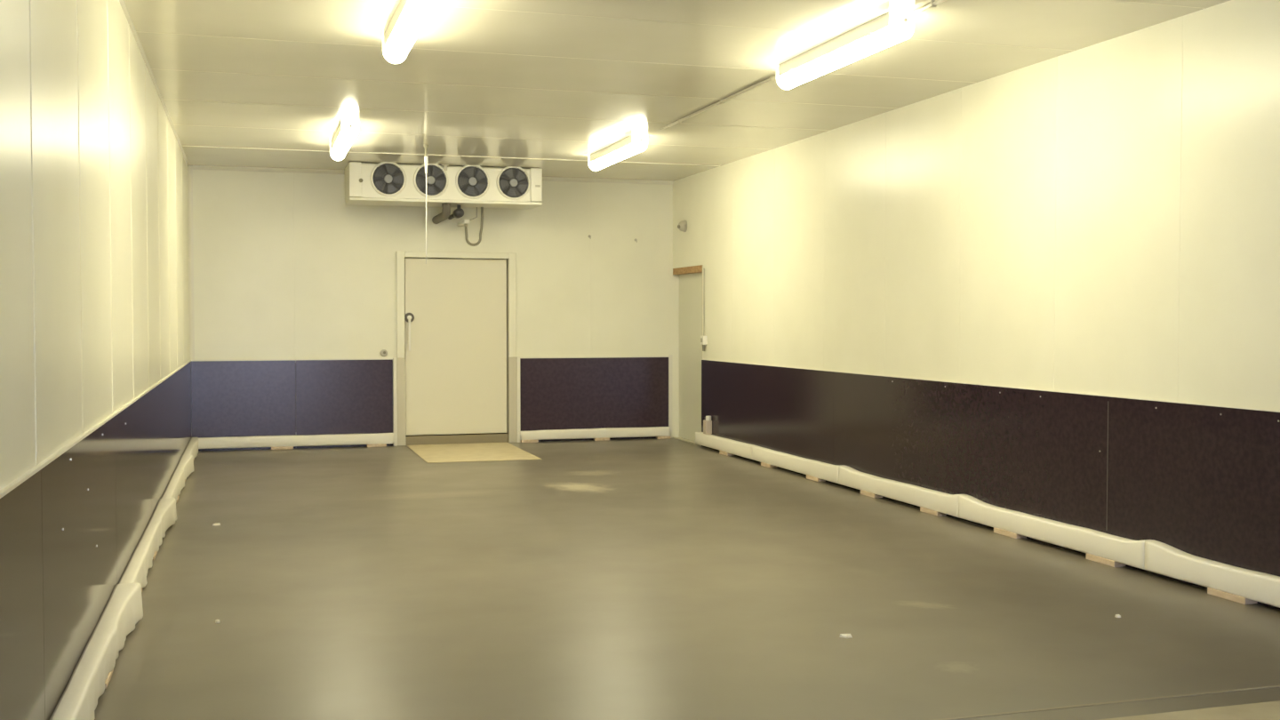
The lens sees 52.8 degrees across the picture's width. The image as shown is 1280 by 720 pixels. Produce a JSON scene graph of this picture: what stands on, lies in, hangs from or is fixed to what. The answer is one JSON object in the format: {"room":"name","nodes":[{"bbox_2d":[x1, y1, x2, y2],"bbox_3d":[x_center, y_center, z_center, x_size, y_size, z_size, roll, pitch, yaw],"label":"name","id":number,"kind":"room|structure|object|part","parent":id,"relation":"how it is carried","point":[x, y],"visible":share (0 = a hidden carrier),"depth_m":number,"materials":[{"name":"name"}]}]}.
{"room":"cold storage room","nodes":[
{"label":"cold storage room","id":0,"kind":"room"},
{"bbox_2d":[0,0,189,490],"bbox_3d":[-2.678,-0.316,6.189,0.143,3.435,19.411,-1,2,-17],"label":"wall","id":1,"kind":"structure","parent":0,"point":[94,296],"depth_m":5.56,"materials":[{"name":"white metal"}]},
{"bbox_2d":[0,360,191,719],"bbox_3d":[-2.603,0.849,6.242,0.016,1.098,19.399,-1,2,-17],"label":"wall panel","id":2,"kind":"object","parent":1,"relation":"attached to","point":[71,526],"depth_m":5.15,"materials":[{"name":"brown wood"}]},
{"bbox_2d":[119,0,189,166],"bbox_3d":[-3.666,-2.136,9.673,0.020,0.020,11.961,-1,2,-17],"label":"trim","id":3,"kind":"structure","parent":1,"relation":"attached to","point":[122,2],"depth_m":9.42,"materials":[{"name":"white metal"}]},
{"bbox_2d":[191,165,679,451],"bbox_3d":[-2.376,-0.596,16.515,6.702,3.535,0.190,-1,2,-17],"label":"wall","id":4,"kind":"structure","parent":0,"point":[284,268],"depth_m":16.15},
{"bbox_2d":[187,165,194,359],"bbox_3d":[-5.388,-1.156,15.458,0.055,2.345,0.055,-1,2,-17],"label":"trim","id":5,"kind":"structure","parent":4,"relation":"attached to","point":[189,167],"depth_m":15.47,"materials":[{"name":"beige"}]},
{"bbox_2d":[191,358,392,450],"bbox_3d":[-4.260,0.538,15.874,2.401,1.104,0.016,-1,2,-17],"label":"wall panel","id":6,"kind":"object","parent":4,"relation":"attached to","point":[230,397],"depth_m":15.86,"materials":[{"name":"plastic"}]},
{"bbox_2d":[380,349,387,356],"bbox_3d":[-3.211,-0.089,16.163,0.093,0.093,0.032,-1,2,-17],"label":"button","id":7,"kind":"object","parent":4,"relation":"attached to","point":[383,352],"visible":1,"depth_m":16.15,"materials":[{"name":"beige plastic"}]},
{"bbox_2d":[192,165,673,184],"bbox_3d":[-2.456,-2.335,16.312,6.062,0.045,0.045,-1,2,-17],"label":"trim","id":8,"kind":"structure","parent":4,"relation":"attached to","point":[195,167],"depth_m":15.89,"materials":[{"name":"beige metal"}]},
{"bbox_2d":[392,251,520,446],"bbox_3d":[-2.347,-0.150,16.478,1.619,2.447,0.185,-1,2,-17],"label":"door","id":9,"kind":"structure","parent":4,"relation":"in","point":[450,366],"depth_m":16.45,"materials":[{"name":"beige metal"}]},
{"bbox_3d":[-2.915,-0.535,16.267,0.124,0.124,0.020,-1,2,-17],"label":"handle","id":10,"kind":"part","parent":9,"relation":"part of","materials":[{"name":"grey plastic"}]},
{"bbox_3d":[-2.903,-0.331,16.234,0.034,0.434,0.020,-1,2,-17],"label":"lever","id":11,"kind":"part","parent":9,"relation":"part of","materials":[{"name":"white plastic"}]},
{"bbox_3d":[-2.329,-0.702,16.403,1.523,1.339,0.045,-1,2,-17],"label":"frame","id":12,"kind":"part","parent":9,"relation":"part of","materials":[{"name":"white metal"}]},
{"bbox_3d":[-2.354,1.016,16.544,1.326,0.112,0.126,-1,2,-17],"label":"sill","id":13,"kind":"part","parent":9,"relation":"part of","materials":[{"name":"brown"}]},
{"bbox_2d":[520,355,668,441],"bbox_3d":[-0.587,0.504,16.984,2.027,1.104,0.016,-1,2,-17],"label":"trim","id":14,"kind":"structure","parent":4,"relation":"attached to","point":[556,392],"depth_m":16.97,"materials":[{"name":"black plastic"}]},
{"bbox_2d":[668,354,671,438],"bbox_3d":[0.407,0.489,17.285,0.050,1.118,0.016,-1,2,-17],"label":"trim","id":15,"kind":"structure","parent":4,"relation":"attached to","point":[669,356],"depth_m":17.28,"materials":[{"name":"beige metal"}]},
{"bbox_2d":[123,0,1230,181],"bbox_3d":[0.462,-2.131,7.081,6.702,0.142,19.691,-1,2,-17],"label":"ceiling","id":16,"kind":"structure","parent":0,"point":[565,80],"depth_m":9.46,"materials":[{"name":"white paint"}]},
{"bbox_2d":[329,120,359,160],"bbox_3d":[-2.924,-2.157,12.716,0.160,0.171,1.785,-1,2,-17],"label":"ceiling light","id":17,"kind":"object","parent":16,"relation":"attached to","point":[348,131],"visible":1,"depth_m":12.20,"materials":[{"name":"white plastic"}]},
{"bbox_2d":[330,131,355,159],"bbox_3d":[-2.931,-2.116,12.739,0.152,0.082,1.716,-1,2,-17],"label":"diffuser","id":18,"kind":"object","parent":17,"relation":"attached to","point":[343,140],"depth_m":12.53,"materials":[{"name":"white plastic"}]},
{"bbox_2d":[382,0,439,63],"bbox_3d":[-1.342,-1.992,7.555,0.160,0.171,1.785,-1,2,-17],"label":"ceiling light","id":19,"kind":"object","parent":16,"relation":"attached to","point":[410,17],"visible":1,"depth_m":7.55,"materials":[{"name":"white plastic"}]},
{"bbox_2d":[423,144,428,263],"bbox_3d":[-2.260,-1.644,13.619,0.060,1.255,0.060,-1,2,-17],"label":"pull cord","id":20,"kind":"object","parent":16,"relation":"hanging from","point":[426,147],"visible":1,"depth_m":13.60,"materials":[{"name":"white plastic"}]},
{"bbox_3d":[-2.259,-1.584,13.621,0.018,1.135,0.013,-1,2,-17],"label":"cord","id":21,"kind":"part","parent":20,"relation":"part of","materials":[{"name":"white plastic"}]},
{"bbox_2d":[344,161,542,246],"bbox_3d":[-2.435,-1.884,15.825,2.295,0.954,1.028,-1,2,-17],"label":"evaporator","id":22,"kind":"object","parent":16,"relation":"attached to","point":[391,184],"visible":0.98,"depth_m":15.40,"materials":[{"name":"white metal"}]},
{"bbox_2d":[345,196,542,209],"bbox_3d":[-2.382,-1.905,15.649,2.295,0.040,0.662,-1,2,-17],"label":"drip tray","id":23,"kind":"object","parent":22,"relation":"on","point":[459,202],"depth_m":15.49,"materials":[{"name":"white metal"}]},
{"bbox_3d":[-2.391,-2.117,15.672,2.015,0.421,0.660,-1,2,-17],"label":"casing","id":24,"kind":"part","parent":22,"relation":"part of","materials":[{"name":"white metal"}]},
{"bbox_2d":[182,145,720,166],"bbox_3d":[-1.944,-2.297,14.534,6.072,0.007,0.025,-1,2,-17],"label":"trim","id":25,"kind":"structure","parent":16,"relation":"attached to","point":[182,146],"depth_m":14.44,"materials":[{"name":"beige metal"}]},
{"bbox_2d":[588,134,647,170],"bbox_3d":[-0.245,-2.186,13.651,0.160,0.171,1.785,-1,2,-17],"label":"ceiling light","id":26,"kind":"object","parent":16,"relation":"attached to","point":[634,144],"visible":1,"depth_m":13.37,"materials":[{"name":"white plastic"}]},
{"bbox_2d":[589,144,639,170],"bbox_3d":[-0.252,-2.146,13.674,0.152,0.082,1.716,-1,2,-17],"label":"diffuser","id":27,"kind":"object","parent":26,"relation":"attached to","point":[620,152],"depth_m":13.57,"materials":[{"name":"white plastic"}]},
{"bbox_2d":[660,0,946,129],"bbox_3d":[1.257,-2.105,8.910,0.034,0.030,7.250,-1,2,-17],"label":"cable conduit","id":28,"kind":"object","parent":16,"relation":"attached to","point":[933,4],"visible":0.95,"depth_m":10.23,"materials":[{"name":"beige"}]},
{"bbox_2d":[776,10,914,89],"bbox_3d":[1.322,-2.022,8.507,0.160,0.171,1.785,-1,2,-17],"label":"ceiling light","id":29,"kind":"object","parent":16,"relation":"attached to","point":[888,29],"visible":1,"depth_m":8.27,"materials":[{"name":"white plastic"}]},
{"bbox_2d":[94,438,1279,719],"bbox_3d":[0.461,1.431,7.194,6.702,0.120,19.691,-1,2,-17],"label":"floor","id":30,"kind":"structure","parent":0,"point":[647,579],"depth_m":7.14,"materials":[{"name":"grey concrete"}]},
{"bbox_2d":[49,583,143,719],"bbox_3d":[-2.282,1.324,5.441,0.132,0.205,2.850,-1,2,-17],"label":"rail","id":31,"kind":"object","parent":30,"relation":"on","point":[92,673],"visible":1,"depth_m":5.55,"materials":[{"name":"white plastic"}]},
{"bbox_2d":[119,497,176,591],"bbox_3d":[-3.193,1.232,8.440,0.126,0.196,3.418,-1,2,-17],"label":"rail","id":32,"kind":"object","parent":30,"relation":"on","point":[164,516],"visible":0.83,"depth_m":8.39,"materials":[{"name":"white plastic"}]},
{"bbox_2d":[161,455,194,503],"bbox_3d":[-4.188,1.130,11.716,0.118,0.191,3.428,-1,2,-17],"label":"rail","id":33,"kind":"object","parent":30,"relation":"on","point":[185,467],"visible":0.8,"depth_m":11.87,"materials":[{"name":"white plastic"}]},
{"bbox_2d":[183,437,198,460],"bbox_3d":[-5.014,1.047,14.400,0.092,0.184,2.187,-1,2,-17],"label":"rail","id":34,"kind":"object","parent":30,"relation":"on","point":[192,448],"visible":0.64,"depth_m":14.55,"materials":[{"name":"white plastic"}]},
{"bbox_2d":[198,432,393,449],"bbox_3d":[-4.244,1.009,15.842,2.399,0.168,0.088,-1,2,-17],"label":"rail","id":35,"kind":"object","parent":30,"relation":"on","point":[380,439],"visible":0.98,"depth_m":15.80,"materials":[{"name":"white plastic"}]},
{"bbox_2d":[406,442,541,463],"bbox_3d":[-2.032,1.102,15.444,1.288,0.009,2.040,-1,2,-17],"label":"door mat","id":36,"kind":"object","parent":30,"relation":"on","point":[480,452],"visible":1,"depth_m":15.29,"materials":[{"name":"beige fabric"}]},
{"bbox_2d":[520,426,670,442],"bbox_3d":[-0.573,0.980,16.952,2.024,0.159,0.088,-1,2,-17],"label":"rail","id":37,"kind":"object","parent":30,"relation":"on","point":[604,434],"visible":1,"depth_m":16.91,"materials":[{"name":"white plastic"}]},
{"bbox_2d":[695,432,758,459],"bbox_3d":[1.006,1.020,15.240,0.088,0.189,1.914,-1,2,-17],"label":"rail","id":38,"kind":"object","parent":30,"relation":"on","point":[728,447],"visible":0.97,"depth_m":15.12,"materials":[{"name":"white plastic"}]},
{"bbox_2d":[703,416,711,434],"bbox_3d":[0.831,0.796,15.818,0.083,0.225,0.123,-1,2,-17],"label":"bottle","id":39,"kind":"object","parent":38,"relation":"on","point":[707,422],"visible":1,"depth_m":15.77,"materials":[{"name":"beige plastic"}]},
{"bbox_2d":[752,446,843,483],"bbox_3d":[1.602,1.073,13.272,0.088,0.209,2.200,-1,2,-17],"label":"rail","id":40,"kind":"object","parent":30,"relation":"on","point":[815,470],"visible":0.98,"depth_m":13.12,"materials":[{"name":"white plastic"}]},
{"bbox_2d":[840,633,852,638],"bbox_3d":[1.036,1.386,6.481,0.057,0.016,0.055,-1,2,-17],"label":"paper scrap","id":41,"kind":"object","parent":30,"relation":"on","point":[844,636],"visible":1,"depth_m":6.47,"materials":[{"name":"beige paper"}]},
{"bbox_2d":[838,465,959,517],"bbox_3d":[2.232,1.135,11.188,0.089,0.217,2.154,-1,2,-17],"label":"rail","id":42,"kind":"object","parent":30,"relation":"on","point":[933,502],"visible":0.99,"depth_m":11.04,"materials":[{"name":"white plastic"}]},
{"bbox_2d":[958,494,1153,569],"bbox_3d":[2.864,1.201,9.100,0.088,0.219,2.210,-1,2,-17],"label":"rail","id":43,"kind":"object","parent":30,"relation":"on","point":[1100,547],"visible":0.99,"depth_m":8.91,"materials":[{"name":"white plastic"}]},
{"bbox_2d":[931,684,1279,719],"bbox_3d":[0.948,1.443,5.063,6.082,0.012,0.020,-1,2,-17],"label":"trim","id":44,"kind":"structure","parent":30,"relation":"on","point":[1276,685],"depth_m":5.36,"materials":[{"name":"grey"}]},
{"bbox_2d":[1144,540,1279,607],"bbox_3d":[3.522,1.271,6.926,0.088,0.219,2.335,-1,2,-17],"label":"rail","id":45,"kind":"object","parent":30,"relation":"on","point":[1243,586],"visible":1,"depth_m":7.45,"materials":[{"name":"white plastic"}]},
{"bbox_2d":[672,0,1279,410],"bbox_3d":[3.338,-0.322,8.009,0.190,3.535,19.411,-1,2,-17],"label":"wall","id":46,"kind":"structure","parent":0,"point":[1103,218],"depth_m":9.20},
{"bbox_2d":[677,220,687,231],"bbox_3d":[0.536,-1.739,16.716,0.114,0.156,0.156,-1,2,-17],"label":"fitting","id":47,"kind":"object","parent":46,"relation":"attached to","point":[682,225],"visible":1,"depth_m":16.67,"materials":[{"name":"beige plastic"}]},
{"bbox_2d":[672,264,703,446],"bbox_3d":[0.680,-0.071,16.710,0.144,2.275,1.234,-1,2,-17],"label":"door","id":48,"kind":"structure","parent":46,"relation":"in","point":[691,278],"depth_m":16.83,"materials":[{"name":"beige metal"}]},
{"bbox_3d":[0.648,1.060,16.764,0.078,0.012,1.178,-1,2,-17],"label":"sill","id":49,"kind":"part","parent":48,"relation":"part of","materials":[{"name":"beige metal"}]},
{"bbox_2d":[700,268,707,351],"bbox_3d":[0.789,-0.626,15.997,0.062,1.030,0.110,-1,2,-17],"label":"switch box","id":50,"kind":"object","parent":46,"relation":"attached to","point":[703,339],"visible":1,"depth_m":16.01,"materials":[{"name":"white plastic"}]},
{"bbox_2d":[700,336,707,344],"bbox_3d":[0.792,-0.246,16.010,0.055,0.110,0.110,-1,2,-17],"label":"switch","id":51,"kind":"object","parent":50,"relation":"attached to","point":[703,339],"depth_m":15.97,"materials":[{"name":"white plastic"}]},
{"bbox_2d":[701,359,1279,609],"bbox_3d":[3.412,0.816,7.448,0.015,1.092,18.225,-1,2,-17],"label":"wall panel","id":52,"kind":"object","parent":46,"relation":"attached to","point":[1200,480],"depth_m":9.18,"materials":[{"name":"black plastic"}]}
]}

